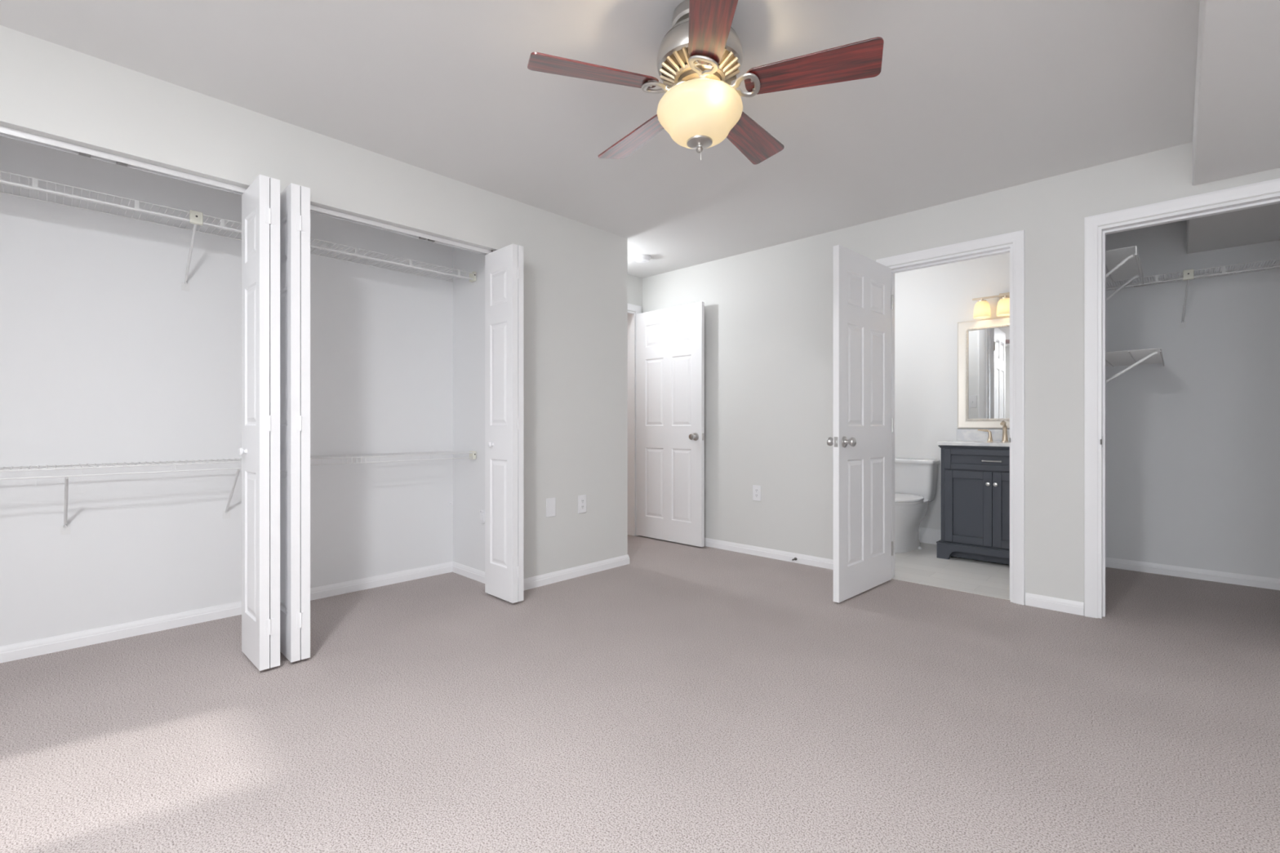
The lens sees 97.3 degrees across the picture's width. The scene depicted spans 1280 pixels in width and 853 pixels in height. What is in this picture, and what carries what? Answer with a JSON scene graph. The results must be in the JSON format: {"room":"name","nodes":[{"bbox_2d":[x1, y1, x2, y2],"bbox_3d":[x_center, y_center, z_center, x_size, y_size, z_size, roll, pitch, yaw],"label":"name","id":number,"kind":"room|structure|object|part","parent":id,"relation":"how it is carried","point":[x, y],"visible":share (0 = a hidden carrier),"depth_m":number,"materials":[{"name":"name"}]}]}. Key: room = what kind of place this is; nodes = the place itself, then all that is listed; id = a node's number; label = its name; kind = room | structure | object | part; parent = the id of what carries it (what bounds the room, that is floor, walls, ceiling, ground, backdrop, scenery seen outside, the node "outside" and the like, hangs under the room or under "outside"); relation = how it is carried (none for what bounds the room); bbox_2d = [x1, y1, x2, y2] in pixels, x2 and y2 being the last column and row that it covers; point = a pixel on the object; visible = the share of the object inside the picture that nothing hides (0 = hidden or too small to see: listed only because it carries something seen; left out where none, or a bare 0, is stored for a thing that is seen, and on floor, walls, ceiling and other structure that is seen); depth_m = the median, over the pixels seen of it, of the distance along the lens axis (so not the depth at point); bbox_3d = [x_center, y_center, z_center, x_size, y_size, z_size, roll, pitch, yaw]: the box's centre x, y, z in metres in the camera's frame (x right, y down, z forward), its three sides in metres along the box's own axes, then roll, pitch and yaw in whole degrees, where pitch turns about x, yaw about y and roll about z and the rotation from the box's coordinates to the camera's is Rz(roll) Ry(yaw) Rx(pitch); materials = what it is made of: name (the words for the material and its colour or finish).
{"room":"empty bedroom","nodes":[
{"label":"empty bedroom","id":0,"kind":"room"},
{"bbox_2d":[0,135,453,646],"bbox_3d":[-2.220,-0.178,3.016,0.115,2.376,2.800,0,0,44],"label":"wall","id":1,"kind":"structure","parent":0,"point":[105,357],"depth_m":2.79,"materials":[{"name":"white paint"}]},
{"bbox_2d":[0,169,475,291],"bbox_3d":[-2.063,-0.843,2.867,0.316,0.323,2.550,0,0,44],"label":"wire shelf","id":2,"kind":"object","parent":1,"relation":"attached to","point":[196,218],"visible":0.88,"depth_m":2.69,"materials":[{"name":"white metal"}]},
{"bbox_3d":[-2.296,-0.702,2.847,0.006,0.042,0.032,0,0,44],"label":"foot plate","id":3,"kind":"part","parent":2,"relation":"part of","materials":[{"name":"white plastic"}]},
{"bbox_2d":[0,450,475,534],"bbox_3d":[-2.063,0.330,2.867,0.316,0.323,2.550,0,0,44],"label":"wire shelf","id":4,"kind":"object","parent":1,"relation":"attached to","point":[64,529],"visible":0.91,"depth_m":2.67,"materials":[{"name":"white metal"}]},
{"bbox_3d":[-2.589,0.470,2.539,0.006,0.042,0.032,0,0,44],"label":"foot plate","id":5,"kind":"part","parent":4,"relation":"part of","materials":[{"name":"white plastic"}]},
{"bbox_3d":[-2.120,0.179,2.922,0.152,0.006,2.550,0,0,44],"label":"support rod","id":6,"kind":"part","parent":4,"relation":"part of","materials":[{"name":"white plastic"}]},
{"bbox_3d":[-2.179,0.470,2.970,0.006,0.042,0.032,0,0,44],"label":"foot plate","id":7,"kind":"part","parent":4,"relation":"part of","materials":[{"name":"white plastic"}]},
{"bbox_3d":[-1.957,0.210,2.766,0.006,0.006,2.550,0,0,44],"label":"lip rod","id":8,"kind":"part","parent":4,"relation":"part of","materials":[{"name":"white plastic"}]},
{"bbox_3d":[-1.957,0.178,2.766,0.006,0.006,2.550,0,0,44],"label":"rod","id":9,"kind":"part","parent":4,"relation":"part of","materials":[{"name":"white plastic"}]},
{"bbox_2d":[0,25,627,578],"bbox_3d":[-1.483,-0.178,2.737,0.115,2.376,3.913,0,0,44],"label":"wall","id":10,"kind":"structure","parent":0,"point":[575,273],"depth_m":3.29,"materials":[{"name":"white paint"}]},
{"bbox_2d":[0,125,491,254],"bbox_3d":[-1.688,-1.026,2.529,0.036,0.024,2.430,0,0,44],"label":"track","id":11,"kind":"object","parent":10,"relation":"attached to","point":[5,131],"visible":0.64,"depth_m":2.32,"materials":[{"name":"white metal"}]},
{"bbox_2d":[238,174,279,671],"bbox_3d":[-1.634,-0.021,2.401,0.301,2.033,0.100,0,0,43],"label":"bifold door","id":12,"kind":"structure","parent":11,"relation":"hanging from","point":[260,451],"depth_m":2.32,"materials":[{"name":"white paint"}]},
{"bbox_3d":[-1.706,0.111,2.420,0.033,0.033,0.028,0,0,43],"label":"door knob","id":13,"kind":"part","parent":12,"relation":"part of","materials":[{"name":"white plastic"}]},
{"bbox_2d":[280,182,310,662],"bbox_3d":[-1.554,-0.021,2.484,0.301,2.033,0.100,0,0,44],"label":"bifold door","id":14,"kind":"structure","parent":11,"relation":"hanging from","point":[295,200],"depth_m":2.40,"materials":[{"name":"white paint"}]},
{"bbox_2d":[484,244,523,603],"bbox_3d":[-0.801,-0.021,3.273,0.301,2.033,0.100,0,0,44],"label":"bifold door","id":15,"kind":"structure","parent":11,"relation":"hanging from","point":[504,266],"depth_m":3.22,"materials":[{"name":"white paint"}]},
{"bbox_3d":[-0.874,0.111,3.293,0.033,0.033,0.028,0,0,44],"label":"door knob","id":16,"kind":"part","parent":15,"relation":"part of","materials":[{"name":"white plastic"}]},
{"bbox_2d":[546,497,555,517],"bbox_3d":[-0.570,0.524,3.606,0.007,0.120,0.074,0,0,44],"label":"blank wall plate","id":17,"kind":"object","parent":10,"relation":"attached to","point":[550,502],"visible":1,"depth_m":3.60,"materials":[{"name":"white plastic"}]},
{"bbox_2d":[577,494,586,513],"bbox_3d":[-0.388,0.530,3.795,0.009,0.120,0.074,0,0,44],"label":"wall outlet","id":18,"kind":"object","parent":10,"relation":"attached to","point":[581,499],"visible":1,"depth_m":3.79,"materials":[{"name":"white plastic"}]},
{"bbox_2d":[453,247,484,572],"bbox_3d":[-1.957,-0.178,2.765,0.610,2.376,2.800,0,0,44],"label":"wall","id":19,"kind":"structure","parent":0,"point":[468,297],"depth_m":3.75,"materials":[{"name":"white paint"}]},
{"bbox_2d":[0,554,630,663],"bbox_3d":[-1.568,0.976,3.082,0.737,0.068,3.555,0,0,44],"label":"baseboard","id":20,"kind":"structure","parent":19,"relation":"attached to","point":[15,651],"depth_m":2.95,"materials":[{"name":"white paint"}]},
{"bbox_2d":[479,510,484,523],"bbox_3d":[-1.010,0.586,3.613,0.036,0.080,0.026,0,0,44],"label":"shelf bracket","id":21,"kind":"object","parent":19,"relation":"attached to","point":[482,512],"visible":0.91,"depth_m":3.60,"materials":[{"name":"white plastic"}]},
{"bbox_2d":[0,0,1199,278],"bbox_3d":[0.201,-1.416,2.745,6.900,0.100,6.550,0,0,44],"label":"ceiling","id":22,"kind":"structure","parent":0,"point":[968,98],"depth_m":2.28,"materials":[{"name":"white paint"}]},
{"bbox_2d":[634,254,650,262],"bbox_3d":[0.020,-1.345,4.563,0.132,0.041,0.132,0,0,44],"label":"smoke detector","id":23,"kind":"object","parent":22,"relation":"attached to","point":[638,258],"visible":1,"depth_m":4.52,"materials":[{"name":"white plastic"}]},
{"bbox_2d":[527,0,884,164],"bbox_3d":[0.205,-1.124,1.908,1.093,0.482,1.079,0,0,44],"label":"ceiling fan","id":24,"kind":"object","parent":22,"relation":"hanging from","point":[699,59],"visible":1,"depth_m":1.78,"materials":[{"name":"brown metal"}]},
{"bbox_3d":[-0.142,-1.112,1.777,0.412,0.006,0.140,0,14,-17],"label":"blade","id":25,"kind":"part","parent":24,"relation":"part of","materials":[{"name":"brown wood"}]},
{"bbox_3d":[-0.005,-1.112,2.172,0.140,0.006,0.412,-17,10,-34],"label":"blade","id":26,"kind":"part","parent":24,"relation":"part of","materials":[{"name":"brown wood"}]},
{"bbox_3d":[0.079,-1.118,1.842,0.147,0.047,0.096,0,14,-17],"label":"blade arm","id":27,"kind":"part","parent":24,"relation":"part of","materials":[{"name":"silver metal"}]},
{"bbox_2d":[659,46,740,87],"bbox_3d":[0.199,-1.169,1.881,0.268,0.045,0.268,0,0,44],"label":"vent grille","id":28,"kind":"object","parent":24,"relation":"attached to","point":[674,66],"depth_m":1.82,"materials":[{"name":"silver metal"}]},
{"bbox_3d":[0.199,-1.177,1.881,0.254,0.029,0.254,0,0,44],"label":"plate","id":29,"kind":"part","parent":24,"relation":"part of","materials":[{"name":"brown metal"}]},
{"bbox_3d":[0.199,-1.016,1.881,0.285,0.145,0.285,0,0,44],"label":"lamp shade","id":30,"kind":"part","parent":24,"relation":"part of","materials":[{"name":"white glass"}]},
{"bbox_3d":[0.198,-1.118,1.755,0.096,0.047,0.147,14,0,1],"label":"blade arm","id":31,"kind":"part","parent":24,"relation":"part of","materials":[{"name":"silver metal"}]},
{"bbox_3d":[0.192,-1.112,1.524,0.140,0.006,0.412,14,0,1],"label":"blade","id":32,"kind":"part","parent":24,"relation":"part of","materials":[{"name":"brown wood"}]},
{"bbox_3d":[0.318,-1.118,1.841,0.147,0.047,0.096,0,-14,19],"label":"blade arm","id":33,"kind":"part","parent":24,"relation":"part of","materials":[{"name":"silver metal"}]},
{"bbox_3d":[0.413,-1.112,2.165,0.140,0.006,0.412,-17,-10,36],"label":"blade","id":34,"kind":"part","parent":24,"relation":"part of","materials":[{"name":"brown wood"}]},
{"bbox_3d":[0.535,-1.112,1.764,0.412,0.006,0.140,0,-14,19],"label":"blade","id":35,"kind":"part","parent":24,"relation":"part of","materials":[{"name":"brown wood"}]},
{"bbox_2d":[627,274,642,312],"bbox_3d":[-0.322,-0.178,4.947,0.115,2.376,1.114,0,0,44],"label":"wall","id":36,"kind":"structure","parent":0,"point":[634,283],"depth_m":5.15,"materials":[{"name":"white paint"}]},
{"bbox_2d":[627,311,635,536],"bbox_3d":[-0.348,-0.013,4.920,0.117,2.045,0.770,0,0,44],"label":"trim","id":37,"kind":"structure","parent":36,"relation":"attached to","point":[631,315],"depth_m":5.17,"materials":[{"name":"white paint"}]},
{"bbox_2d":[627,303,641,535],"bbox_3d":[-0.300,-0.044,4.874,0.018,2.108,0.888,0,0,44],"label":"trim","id":38,"kind":"structure","parent":36,"relation":"attached to","point":[637,308],"depth_m":5.16,"materials":[{"name":"white paint"}]},
{"bbox_2d":[0,534,1279,852],"bbox_3d":[0.180,1.059,2.724,6.900,0.102,6.490,0,0,44],"label":"floor","id":39,"kind":"structure","parent":0,"point":[678,697],"depth_m":1.91,"materials":[{"name":"beige carpet"}]},
{"bbox_2d":[894,457,939,552],"bbox_3d":[2.146,0.647,4.648,0.432,0.722,0.693,0,0,44],"label":"toilet","id":40,"kind":"object","parent":39,"relation":"on","point":[915,479],"visible":0.58,"depth_m":4.64,"materials":[{"name":"white ceramic"}]},
{"bbox_3d":[2.071,0.607,4.569,0.376,0.018,0.470,0,0,44],"label":"seat","id":41,"kind":"part","parent":40,"relation":"part of","materials":[{"name":"white ceramic"}]},
{"bbox_3d":[2.072,0.584,4.570,0.380,0.026,0.477,0,0,44],"label":"lid","id":42,"kind":"part","parent":40,"relation":"part of","materials":[{"name":"white ceramic"}]},
{"bbox_3d":[2.138,0.812,4.639,0.368,0.392,0.655,0,0,44],"label":"bowl","id":43,"kind":"part","parent":40,"relation":"part of","materials":[{"name":"white ceramic"}]},
{"bbox_3d":[2.312,0.478,4.822,0.410,0.316,0.192,0,0,44],"label":"tank","id":44,"kind":"part","parent":40,"relation":"part of","materials":[{"name":"white ceramic"}]},
{"bbox_3d":[2.311,0.303,4.820,0.432,0.034,0.216,0,0,44],"label":"tank lid","id":45,"kind":"part","parent":40,"relation":"part of","materials":[{"name":"white ceramic"}]},
{"bbox_2d":[936,429,1009,564],"bbox_3d":[2.701,0.519,4.224,0.739,0.978,0.555,0,0,44],"label":"bathroom vanity","id":46,"kind":"object","parent":39,"relation":"on","point":[975,470],"visible":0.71,"depth_m":4.14,"materials":[{"name":"grey paint"}]},
{"bbox_3d":[2.421,0.605,4.159,0.312,0.537,0.018,0,0,44],"label":"door","id":47,"kind":"part","parent":46,"relation":"part of","materials":[{"name":"grey paint"}]},
{"bbox_3d":[2.702,0.887,4.225,0.739,0.018,0.516,0,0,44],"label":"plinth moulding","id":48,"kind":"part","parent":46,"relation":"part of","materials":[{"name":"grey paint"}]},
{"bbox_2d":[937,440,1009,446],"bbox_3d":[2.710,0.138,4.234,0.723,0.024,0.528,0,0,44],"label":"countertop","id":49,"kind":"structure","parent":46,"relation":"on","point":[952,442],"depth_m":4.15,"materials":[{"name":"white stone"}]},
{"bbox_2d":[973,441,1009,443],"bbox_3d":[2.669,0.126,4.191,0.330,0.001,0.330,0,0,44],"label":"basin","id":50,"kind":"object","parent":49,"relation":"in","point":[973,442],"depth_m":4.28,"materials":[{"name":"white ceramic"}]},
{"bbox_2d":[977,420,1008,441],"bbox_3d":[2.785,0.044,4.312,0.371,0.162,0.132,0,0,44],"label":"faucet","id":51,"kind":"object","parent":49,"relation":"on","point":[1003,423],"visible":0.63,"depth_m":4.33,"materials":[{"name":"beige metal"}]},
{"bbox_3d":[2.720,0.077,4.433,0.110,0.095,0.048,0,0,44],"label":"handle","id":52,"kind":"part","parent":51,"relation":"part of","materials":[{"name":"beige metal"}]},
{"bbox_3d":[2.785,0.044,4.312,0.048,0.162,0.132,0,0,44],"label":"spout","id":53,"kind":"part","parent":51,"relation":"part of","materials":[{"name":"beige metal"}]},
{"bbox_3d":[2.705,0.161,4.229,0.715,0.019,0.506,0,0,44],"label":"crown moulding","id":54,"kind":"part","parent":46,"relation":"part of","materials":[{"name":"grey paint"}]},
{"bbox_3d":[2.535,0.251,4.050,0.627,0.150,0.018,0,0,44],"label":"drawer","id":55,"kind":"part","parent":46,"relation":"part of","materials":[{"name":"grey paint"}]},
{"bbox_3d":[2.519,0.256,4.034,0.126,0.013,0.028,0,0,44],"label":"handle","id":56,"kind":"part","parent":46,"relation":"part of","materials":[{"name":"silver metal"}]},
{"bbox_3d":[2.649,0.605,3.941,0.312,0.537,0.018,0,0,44],"label":"door","id":57,"kind":"part","parent":46,"relation":"part of","materials":[{"name":"grey paint"}]},
{"bbox_2d":[642,142,1279,604],"bbox_3d":[1.942,-0.178,3.477,5.190,2.376,0.115,0,0,44],"label":"wall","id":58,"kind":"structure","parent":0,"point":[769,311],"depth_m":3.88,"materials":[{"name":"white paint"}]},
{"bbox_2d":[636,302,704,546],"bbox_3d":[0.249,-0.009,4.893,0.756,2.015,0.164,0,0,44],"label":"entry door","id":59,"kind":"structure","parent":58,"relation":"in","point":[670,341],"depth_m":4.85,"materials":[{"name":"white paint"}]},
{"bbox_3d":[0.439,0.093,4.644,0.065,0.065,0.064,0,0,44],"label":"door knob","id":60,"kind":"part","parent":59,"relation":"part of","materials":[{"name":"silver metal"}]},
{"bbox_2d":[752,484,760,501],"bbox_3d":[0.908,0.525,4.378,0.074,0.120,0.009,0,0,44],"label":"wall outlet","id":61,"kind":"object","parent":58,"relation":"attached to","point":[756,489],"visible":1,"depth_m":4.38,"materials":[{"name":"white plastic"}]},
{"bbox_2d":[826,244,893,603],"bbox_3d":[1.364,-0.009,3.425,0.721,2.015,0.164,0,0,-43],"label":"bathroom door","id":62,"kind":"structure","parent":58,"relation":"in","point":[863,298],"depth_m":3.38,"materials":[{"name":"white paint"}]},
{"bbox_3d":[1.118,0.093,3.261,0.065,0.065,0.064,0,0,-43],"label":"door knob","id":63,"kind":"part","parent":62,"relation":"part of","materials":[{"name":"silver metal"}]},
{"bbox_3d":[1.105,0.093,3.180,0.008,0.058,0.023,0,0,-43],"label":"latch plate","id":64,"kind":"part","parent":62,"relation":"part of","materials":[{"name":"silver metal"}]},
{"bbox_3d":[1.187,0.093,3.189,0.065,0.065,0.064,0,0,-43],"label":"door knob","id":65,"kind":"part","parent":62,"relation":"part of","materials":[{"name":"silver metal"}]},
{"bbox_2d":[704,537,1084,615],"bbox_3d":[1.194,0.976,4.103,3.215,0.068,0.012,0,0,44],"label":"baseboard","id":66,"kind":"structure","parent":58,"relation":"attached to","point":[1061,605],"depth_m":4.05,"materials":[{"name":"white paint"}]},
{"bbox_2d":[875,230,1024,604],"bbox_3d":[1.867,-0.045,3.456,0.821,2.110,0.018,0,0,44],"label":"trim","id":67,"kind":"structure","parent":58,"relation":"attached to","point":[1017,237],"depth_m":3.19,"materials":[{"name":"white paint"}]},
{"bbox_2d":[888,243,1013,602],"bbox_3d":[1.917,-0.015,3.509,0.711,2.049,0.129,0,0,44],"label":"trim","id":68,"kind":"structure","parent":58,"relation":"attached to","point":[1008,248],"depth_m":3.40,"materials":[{"name":"white paint"}]},
{"bbox_2d":[1084,177,1279,618],"bbox_3d":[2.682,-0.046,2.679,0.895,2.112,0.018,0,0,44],"label":"trim","id":69,"kind":"structure","parent":58,"relation":"attached to","point":[1091,223],"depth_m":2.96,"materials":[{"name":"white paint"}]},
{"bbox_2d":[894,219,1279,578],"bbox_3d":[3.229,-0.178,4.196,3.720,2.376,0.129,0,0,44],"label":"wall","id":70,"kind":"structure","parent":0,"point":[1193,440],"depth_m":3.79,"materials":[{"name":"white paint"}]},
{"bbox_2d":[918,527,941,544],"bbox_3d":[2.282,0.945,5.000,1.000,0.129,0.014,0,0,44],"label":"baseboard","id":71,"kind":"structure","parent":70,"relation":"attached to","point":[928,535],"depth_m":4.81,"materials":[{"name":"white paint"}]},
{"bbox_2d":[956,429,1009,441],"bbox_3d":[2.885,0.078,4.418,0.723,0.096,0.020,0,0,44],"label":"backsplash","id":72,"kind":"structure","parent":70,"relation":"attached to","point":[962,434],"depth_m":4.55,"materials":[{"name":"white stone"}]},
{"bbox_2d":[957,316,1009,428],"bbox_3d":[2.885,-0.414,4.412,0.715,0.876,0.030,0,0,44],"label":"wall mirror","id":73,"kind":"object","parent":70,"relation":"attached to","point":[984,344],"visible":0.43,"depth_m":4.53,"materials":[{"name":"beige metal"}]},
{"bbox_3d":[2.889,-0.414,4.416,0.557,0.718,0.007,0,0,44],"label":"glass","id":74,"kind":"part","parent":73,"relation":"part of","materials":[{"name":"white mirror"}]},
{"bbox_2d":[972,292,1009,319],"bbox_3d":[2.838,-0.949,4.368,0.450,0.187,0.160,0,0,44],"label":"vanity light","id":75,"kind":"object","parent":70,"relation":"attached to","point":[982,308],"visible":0.65,"depth_m":4.41,"materials":[{"name":"yellow glass"}]},
{"bbox_3d":[2.709,-0.916,4.462,0.120,0.123,0.120,0,0,44],"label":"lamp shade","id":76,"kind":"part","parent":75,"relation":"part of","materials":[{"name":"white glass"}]},
{"bbox_3d":[2.824,-0.916,4.353,0.120,0.123,0.120,0,0,44],"label":"lamp shade","id":77,"kind":"part","parent":75,"relation":"part of","materials":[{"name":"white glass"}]},
{"bbox_3d":[2.885,-0.984,4.418,0.116,0.117,0.022,0,0,44],"label":"plate","id":78,"kind":"part","parent":75,"relation":"part of","materials":[{"name":"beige metal"}]},
{"bbox_2d":[1105,557,1279,590],"bbox_3d":[3.418,0.976,3.047,1.660,0.068,1.300,0,0,44],"label":"baseboard","id":79,"kind":"structure","parent":70,"relation":"attached to","point":[1148,567],"depth_m":3.70,"materials":[{"name":"white paint"}]},
{"bbox_2d":[1105,257,1279,328],"bbox_3d":[3.759,-0.811,3.403,1.650,0.321,0.314,0,0,44],"label":"wire shelf","id":80,"kind":"object","parent":70,"relation":"attached to","point":[1188,275],"visible":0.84,"depth_m":3.55,"materials":[{"name":"white metal"}]},
{"bbox_3d":[3.615,-0.672,3.752,0.032,0.042,0.006,0,0,44],"label":"foot plate","id":81,"kind":"part","parent":80,"relation":"part of","materials":[{"name":"white plastic"}]},
{"bbox_3d":[3.813,-0.963,3.460,1.650,0.006,0.152,0,0,44],"label":"support rod","id":82,"kind":"part","parent":80,"relation":"part of","materials":[{"name":"white plastic"}]},
{"bbox_3d":[3.657,-0.921,3.296,1.650,0.010,0.010,0,0,44],"label":"lip rod","id":83,"kind":"part","parent":80,"relation":"part of","materials":[{"name":"white plastic"}]},
{"bbox_3d":[3.657,-0.964,3.296,1.650,0.006,0.006,0,0,44],"label":"rod","id":84,"kind":"part","parent":80,"relation":"part of","materials":[{"name":"white plastic"}]},
{"bbox_2d":[1186,0,1279,253],"bbox_3d":[2.049,-1.252,0.957,1.556,0.228,6.214,0,0,44],"label":"wall","id":85,"kind":"structure","parent":0,"point":[1236,131],"depth_m":2.06,"materials":[{"name":"white paint"}]},
{"bbox_3d":[2.776,-0.178,3.660,0.115,2.376,1.300,0,0,44],"label":"wall closet partition","id":86,"kind":"structure","parent":0,"visible":0},
{"bbox_2d":[1105,245,1143,301],"bbox_3d":[2.854,-0.802,3.438,0.304,0.331,0.875,0,0,44],"label":"wire shelf","id":87,"kind":"object","parent":86,"relation":"attached to","point":[1117,272],"visible":0.64,"depth_m":3.37,"materials":[{"name":"white metal"}]},
{"bbox_3d":[2.964,-0.921,3.340,0.010,0.010,0.865,0,0,44],"label":"lip rod","id":88,"kind":"part","parent":87,"relation":"part of","materials":[{"name":"white plastic"}]},
{"bbox_3d":[2.964,-0.964,3.340,0.006,0.006,0.865,0,0,44],"label":"rod","id":89,"kind":"part","parent":87,"relation":"part of","materials":[{"name":"white plastic"}]},
{"bbox_2d":[1105,347,1164,383],"bbox_3d":[3.051,-0.258,3.578,0.396,0.331,1.030,0,0,44],"label":"wire shelf","id":90,"kind":"object","parent":86,"relation":"attached to","point":[1149,356],"visible":0.59,"depth_m":3.39,"materials":[{"name":"white metal"}]},
{"bbox_3d":[3.008,-0.419,3.626,0.261,0.006,1.020,0,0,44],"label":"support rod","id":91,"kind":"part","parent":90,"relation":"part of","materials":[{"name":"white metal"}]},
{"bbox_3d":[3.196,-0.406,3.447,0.006,0.006,1.020,0,0,44],"label":"lip rod","id":92,"kind":"part","parent":90,"relation":"part of","materials":[{"name":"white plastic"}]}
]}

